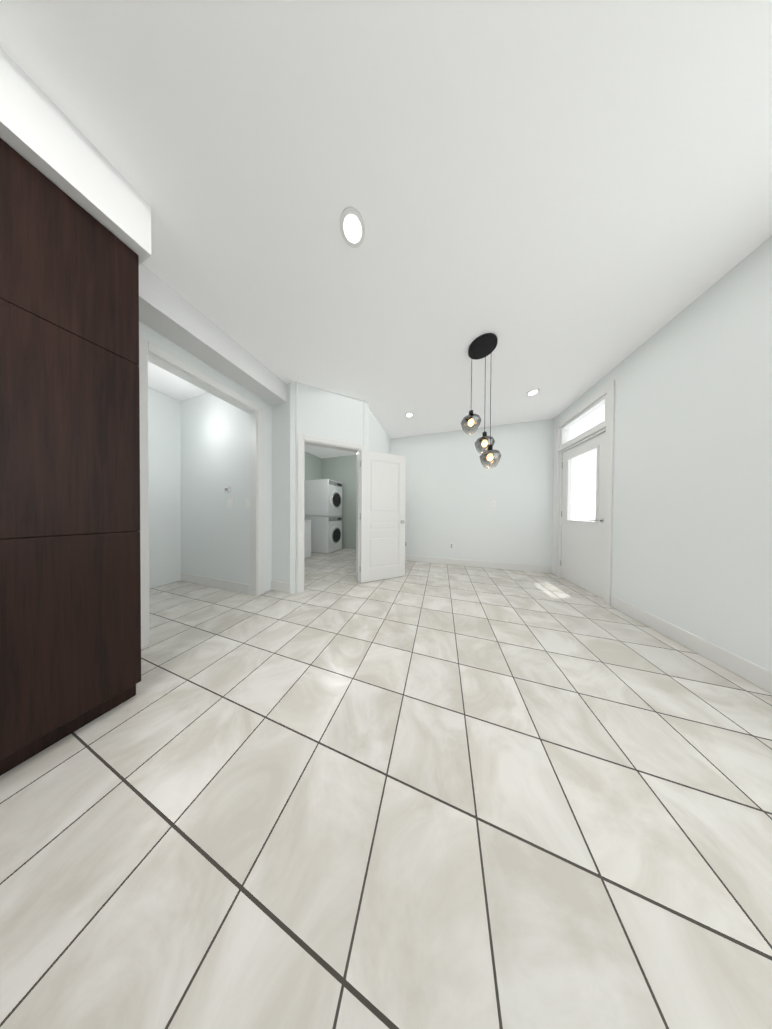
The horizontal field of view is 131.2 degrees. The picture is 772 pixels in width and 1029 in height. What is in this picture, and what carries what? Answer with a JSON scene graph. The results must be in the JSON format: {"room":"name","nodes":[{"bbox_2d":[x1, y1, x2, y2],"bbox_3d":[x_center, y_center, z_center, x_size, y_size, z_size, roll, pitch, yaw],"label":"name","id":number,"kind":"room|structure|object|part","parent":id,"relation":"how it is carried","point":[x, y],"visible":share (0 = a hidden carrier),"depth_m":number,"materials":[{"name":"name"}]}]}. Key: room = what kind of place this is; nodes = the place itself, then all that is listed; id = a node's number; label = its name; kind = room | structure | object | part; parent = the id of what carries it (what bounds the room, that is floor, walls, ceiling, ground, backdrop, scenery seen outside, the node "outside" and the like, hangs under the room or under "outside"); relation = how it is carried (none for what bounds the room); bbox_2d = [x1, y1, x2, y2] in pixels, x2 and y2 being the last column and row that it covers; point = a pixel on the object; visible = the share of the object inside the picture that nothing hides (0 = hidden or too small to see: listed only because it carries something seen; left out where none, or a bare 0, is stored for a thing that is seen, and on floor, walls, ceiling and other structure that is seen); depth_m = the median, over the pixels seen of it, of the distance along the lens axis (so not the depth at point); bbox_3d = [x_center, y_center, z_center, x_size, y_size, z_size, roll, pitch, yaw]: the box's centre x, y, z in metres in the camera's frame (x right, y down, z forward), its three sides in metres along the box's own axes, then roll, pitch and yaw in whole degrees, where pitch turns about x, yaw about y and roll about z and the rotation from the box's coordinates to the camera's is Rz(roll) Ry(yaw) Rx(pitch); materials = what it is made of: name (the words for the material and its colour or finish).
{"room":"dining room","nodes":[
{"label":"dining room","id":0,"kind":"room"},
{"bbox_2d":[148,387,179,587],"bbox_3d":[-3.395,-0.364,2.346,0.120,2.800,0.840,1,1,17],"label":"wall","id":1,"kind":"structure","parent":0,"point":[163,410],"depth_m":2.57,"materials":[{"name":"white paint"}]},
{"bbox_2d":[139,321,271,595],"bbox_3d":[-2.428,-0.337,-0.013,0.120,2.800,5.420,1,1,17],"label":"wall","id":2,"kind":"structure","parent":0,"point":[265,406],"depth_m":2.33,"materials":[{"name":"white paint"}]},
{"bbox_2d":[139,336,149,647],"bbox_3d":[-1.923,-0.166,1.371,0.016,2.440,0.080,1,1,17],"label":"trim","id":3,"kind":"structure","parent":2,"relation":"attached to","point":[144,470],"depth_m":1.38,"materials":[{"name":"white wood"}]},
{"bbox_2d":[148,341,257,413],"bbox_3d":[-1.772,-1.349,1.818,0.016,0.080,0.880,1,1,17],"label":"trim","id":4,"kind":"structure","parent":2,"relation":"attached to","point":[157,351],"depth_m":1.67,"materials":[{"name":"white wood"}]},
{"bbox_2d":[257,406,263,595],"bbox_3d":[-1.635,-0.172,2.286,0.016,2.440,0.080,1,1,17],"label":"trim","id":5,"kind":"structure","parent":2,"relation":"attached to","point":[260,501],"depth_m":2.27,"materials":[{"name":"white wood"}]},
{"bbox_2d":[180,393,249,583],"bbox_3d":[-2.527,-0.361,2.587,1.630,2.800,0.120,1,1,17],"label":"wall","id":6,"kind":"structure","parent":0,"point":[199,452],"depth_m":2.50,"materials":[{"name":"white paint"}]},
{"bbox_2d":[181,572,249,594],"bbox_3d":[-2.484,0.975,2.512,1.480,0.130,0.014,1,1,17],"label":"baseboard","id":7,"kind":"structure","parent":6,"relation":"attached to","point":[221,584],"depth_m":2.47,"materials":[{"name":"white wood"}]},
{"bbox_2d":[224,486,229,491],"bbox_3d":[-2.182,-0.347,2.403,0.100,0.080,0.022,1,1,17],"label":"switch","id":8,"kind":"object","parent":6,"relation":"attached to","point":[226,488],"visible":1,"depth_m":2.39,"materials":[{"name":"white plastic"}]},
{"bbox_2d":[227,499,232,506],"bbox_3d":[-2.133,-0.154,2.398,0.120,0.115,0.005,1,1,17],"label":"light switch","id":9,"kind":"object","parent":6,"relation":"attached to","point":[229,502],"depth_m":2.40,"materials":[{"name":"white plastic"}]},
{"bbox_2d":[246,499,249,506],"bbox_3d":[-1.812,-0.151,2.297,0.072,0.115,0.005,1,1,17],"label":"light switch","id":10,"kind":"object","parent":6,"relation":"attached to","point":[247,500],"depth_m":2.29,"materials":[{"name":"white plastic"}]},
{"bbox_2d":[249,412,256,595],"bbox_3d":[-1.714,-0.133,2.263,0.120,2.360,0.012,1,1,17],"label":"trim","id":11,"kind":"structure","parent":6,"relation":"attached to","point":[253,495],"depth_m":2.25,"materials":[{"name":"white wood"}]},
{"bbox_2d":[272,381,297,593],"bbox_3d":[-1.369,-0.352,2.432,0.432,2.800,0.120,1,1,17],"label":"wall","id":12,"kind":"structure","parent":0,"point":[280,492],"depth_m":2.38,"materials":[{"name":"white paint"}]},
{"bbox_2d":[271,580,289,592],"bbox_3d":[-1.422,0.983,2.388,0.382,0.130,0.014,1,1,17],"label":"baseboard","id":13,"kind":"structure","parent":12,"relation":"attached to","point":[280,586],"depth_m":2.38,"materials":[{"name":"white wood"}]},
{"bbox_2d":[305,451,321,479],"bbox_3d":[-2.545,-0.376,4.280,0.120,2.800,3.100,1,1,17],"label":"wall","id":14,"kind":"structure","parent":0,"point":[313,464],"depth_m":5.20,"materials":[{"name":"grey paint"}]},
{"bbox_2d":[290,380,368,593],"bbox_3d":[-0.790,-0.350,2.575,1.080,2.800,0.120,0,1,-25],"label":"wall","id":15,"kind":"structure","parent":0,"point":[322,413],"depth_m":2.44,"materials":[{"name":"white paint"}]},
{"bbox_2d":[297,434,302,592],"bbox_3d":[-1.144,-0.010,2.339,0.070,2.120,0.016,0,1,-25],"label":"trim","id":16,"kind":"structure","parent":15,"relation":"attached to","point":[300,513],"depth_m":2.33,"materials":[{"name":"white wood"}]},
{"bbox_2d":[303,440,304,591],"bbox_3d":[-1.135,0.025,2.419,0.015,2.050,0.120,0,1,-25],"label":"trim","id":17,"kind":"structure","parent":15,"relation":"attached to","point":[303,503],"depth_m":2.36,"materials":[{"name":"white wood"}]},
{"bbox_2d":[303,435,359,452],"bbox_3d":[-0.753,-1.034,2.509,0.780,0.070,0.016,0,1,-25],"label":"trim","id":18,"kind":"structure","parent":15,"relation":"attached to","point":[329,441],"depth_m":2.49,"materials":[{"name":"white wood"}]},
{"bbox_2d":[359,445,363,582],"bbox_3d":[-0.374,-0.008,2.699,0.070,2.120,0.016,0,1,-25],"label":"trim","id":19,"kind":"structure","parent":15,"relation":"attached to","point":[361,447],"depth_m":2.68,"materials":[{"name":"white wood"}]},
{"bbox_2d":[360,450,405,582],"bbox_3d":[-0.031,0.032,2.825,0.775,2.018,0.035,0,1,-25],"label":"laundry door","id":20,"kind":"structure","parent":15,"relation":"in","point":[382,530],"depth_m":2.80,"materials":[{"name":"white wood"}]},
{"bbox_2d":[322,455,356,548],"bbox_3d":[-0.886,-0.375,5.305,2.370,2.800,0.150,1,1,17],"label":"wall","id":21,"kind":"structure","parent":0,"point":[342,470],"depth_m":5.32,"materials":[{"name":"grey paint"}]},
{"bbox_2d":[357,401,390,464],"bbox_3d":[-0.035,-0.357,3.863,0.120,2.800,2.390,1,1,17],"label":"wall","id":22,"kind":"structure","parent":0,"point":[379,439],"depth_m":3.15,"materials":[{"name":"white paint"}]},
{"bbox_2d":[356,449,359,582],"bbox_3d":[-0.442,0.026,2.742,0.015,2.050,0.120,0,1,-25],"label":"trim","id":23,"kind":"structure","parent":22,"relation":"attached to","point":[357,518],"depth_m":2.73,"materials":[{"name":"white wood"}]},
{"bbox_2d":[0,548,771,1028],"bbox_3d":[-0.724,1.115,0.966,6.070,0.100,8.350,1,1,17],"label":"floor","id":24,"kind":"structure","parent":0,"point":[416,796],"depth_m":0.60,"materials":[{"name":"tile"}]},
{"bbox_2d":[0,138,140,775],"bbox_3d":[-1.767,-0.200,0.850,0.614,2.520,0.504,1,1,17],"label":"tall cabinet","id":25,"kind":"object","parent":24,"relation":"on","point":[70,613],"visible":1,"depth_m":0.79,"materials":[{"name":"brown wood"}]},
{"bbox_2d":[304,520,311,557],"bbox_3d":[-2.208,0.577,4.128,0.610,0.900,0.620,1,1,17],"label":"cabinet","id":26,"kind":"object","parent":24,"relation":"on","point":[307,538],"visible":0.21,"depth_m":4.21,"materials":[{"name":"white wood"}]},
{"bbox_2d":[304,479,341,552],"bbox_3d":[-1.755,0.041,4.991,0.827,1.944,0.685,1,1,17],"label":"dryer","id":27,"kind":"object","parent":24,"relation":"on","point":[323,505],"visible":0.92,"depth_m":4.68,"materials":[{"name":"white metal"}]},
{"bbox_2d":[304,515,341,552],"bbox_3d":[-1.758,0.530,4.996,0.827,0.965,0.685,1,1,17],"label":"washer","id":28,"kind":"object","parent":24,"relation":"on","point":[326,530],"depth_m":4.67,"materials":[{"name":"white metal"}]},
{"bbox_2d":[0,0,771,458],"bbox_3d":[-0.705,-1.785,0.940,6.070,0.100,8.350,1,1,17],"label":"ceiling","id":29,"kind":"structure","parent":0,"point":[566,202],"depth_m":0.87,"materials":[{"name":"white paint"}]},
{"bbox_2d":[0,47,150,264],"bbox_3d":[-1.876,-1.599,0.372,0.680,0.275,1.507,1,1,17],"label":"soffit","id":30,"kind":"structure","parent":29,"relation":"attached to","point":[41,132],"depth_m":0.77,"materials":[{"name":"white paint"}]},
{"bbox_2d":[139,263,285,404],"bbox_3d":[-1.656,-1.628,1.772,0.260,0.240,1.295,1,1,17],"label":"ceiling bulkhead","id":31,"kind":"object","parent":29,"relation":"attached to","point":[168,312],"visible":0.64,"depth_m":1.55,"materials":[{"name":"white paint"}]},
{"bbox_2d":[340,207,364,247],"bbox_3d":[-0.202,-1.727,1.059,0.150,0.009,0.150,1,1,17],"label":"recessed light","id":32,"kind":"object","parent":29,"relation":"in","point":[352,226],"visible":1,"depth_m":1.05,"materials":[{"name":"white plastic"}]},
{"bbox_2d":[405,412,413,417],"bbox_3d":[0.410,-1.741,3.068,0.150,0.009,0.150,1,1,17],"label":"recessed light","id":33,"kind":"object","parent":29,"relation":"in","point":[409,414],"visible":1,"depth_m":3.05,"materials":[{"name":"white"}]},
{"bbox_2d":[461,333,500,467],"bbox_3d":[0.978,-1.103,1.828,0.378,1.253,0.322,1,1,17],"label":"pendant light","id":34,"kind":"object","parent":29,"relation":"hanging from","point":[482,346],"visible":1,"depth_m":1.77,"materials":[{"name":"black metal"}]},
{"bbox_3d":[0.871,-0.927,1.797,0.196,0.168,0.196,1,1,17],"label":"lamp shade","id":35,"kind":"part","parent":34,"relation":"part of","materials":[{"name":"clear glass"}]},
{"bbox_3d":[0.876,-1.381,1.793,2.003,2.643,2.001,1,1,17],"label":"cord","id":36,"kind":"part","parent":34,"relation":"part of","materials":[{"name":"black metal"}]},
{"bbox_3d":[1.054,-0.744,1.873,0.196,0.168,0.196,1,1,17],"label":"lamp shade","id":37,"kind":"part","parent":34,"relation":"part of","materials":[{"name":"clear glass"}]},
{"bbox_3d":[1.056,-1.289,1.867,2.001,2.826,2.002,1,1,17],"label":"cord","id":38,"kind":"part","parent":34,"relation":"part of","materials":[{"name":"black metal"}]},
{"bbox_3d":[1.048,-0.560,1.762,0.196,0.168,0.196,1,1,17],"label":"lamp shade","id":39,"kind":"part","parent":34,"relation":"part of","materials":[{"name":"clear glass"}]},
{"bbox_3d":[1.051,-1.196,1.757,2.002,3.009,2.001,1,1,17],"label":"cord","id":40,"kind":"part","parent":34,"relation":"part of","materials":[{"name":"black metal"}]},
{"bbox_2d":[526,389,539,395],"bbox_3d":[2.080,-1.725,2.480,0.150,0.009,0.150,1,1,17],"label":"recessed light","id":41,"kind":"object","parent":29,"relation":"in","point":[532,392],"visible":1,"depth_m":2.47,"materials":[{"name":"white plastic"}]},
{"bbox_2d":[390,418,553,565],"bbox_3d":[1.574,-0.345,3.676,3.300,2.800,0.120,1,1,17],"label":"wall","id":42,"kind":"structure","parent":0,"point":[454,487],"depth_m":3.51,"materials":[{"name":"white paint"}]},
{"bbox_2d":[405,555,551,573],"bbox_3d":[1.545,0.991,3.625,3.060,0.130,0.014,1,1,17],"label":"baseboard","id":43,"kind":"structure","parent":42,"relation":"attached to","point":[507,566],"depth_m":3.50,"materials":[{"name":"white wood"}]},
{"bbox_2d":[552,236,771,671],"bbox_3d":[1.984,-0.306,-0.316,0.120,2.800,7.490,1,1,17],"label":"wall","id":44,"kind":"structure","parent":0,"point":[692,517],"depth_m":1.35,"materials":[{"name":"white paint"}]},
{"bbox_2d":[553,423,559,575],"bbox_3d":[2.971,-0.255,3.054,0.018,2.650,0.090,1,1,17],"label":"trim","id":45,"kind":"structure","parent":44,"relation":"attached to","point":[556,503],"depth_m":3.04,"materials":[{"name":"white wood"}]},
{"bbox_2d":[558,395,605,598],"bbox_3d":[2.870,-0.205,2.562,0.148,2.557,0.904,1,1,17],"label":"door","id":46,"kind":"structure","parent":44,"relation":"in","point":[581,554],"depth_m":2.53,"materials":[{"name":"white wood"}]},
{"bbox_3d":[2.883,-0.674,2.554,0.006,1.535,0.810,1,1,17],"label":"glass","id":47,"kind":"part","parent":46,"relation":"part of","materials":[{"name":"glass"}]},
{"bbox_2d":[559,385,606,426],"bbox_3d":[2.829,-1.532,2.565,0.018,0.090,0.910,1,1,17],"label":"trim","id":48,"kind":"structure","parent":44,"relation":"attached to","point":[591,400],"depth_m":2.46,"materials":[{"name":"white wood"}]},
{"bbox_2d":[603,380,614,605],"bbox_3d":[2.671,-0.249,2.100,0.018,2.650,0.090,1,1,17],"label":"trim","id":49,"kind":"structure","parent":44,"relation":"attached to","point":[609,465],"depth_m":2.09,"materials":[{"name":"white wood"}]},
{"bbox_2d":[611,595,771,693],"bbox_3d":[1.736,1.032,-0.842,0.014,0.130,6.080,1,1,17],"label":"baseboard","id":50,"kind":"structure","parent":44,"relation":"attached to","point":[755,674],"depth_m":1.33,"materials":[{"name":"white wood"}]},
{"bbox_3d":[2.893,-1.101,2.549,0.120,0.050,0.910,1,1,17],"label":"wall","id":51,"kind":"structure","parent":0,"visible":0},
{"bbox_2d":[558,423,605,450],"bbox_3d":[2.827,-1.102,2.569,0.018,0.050,0.910,1,1,17],"label":"trim","id":52,"kind":"structure","parent":51,"relation":"attached to","point":[600,427],"depth_m":2.46,"materials":[{"name":"white wood"}]}
]}

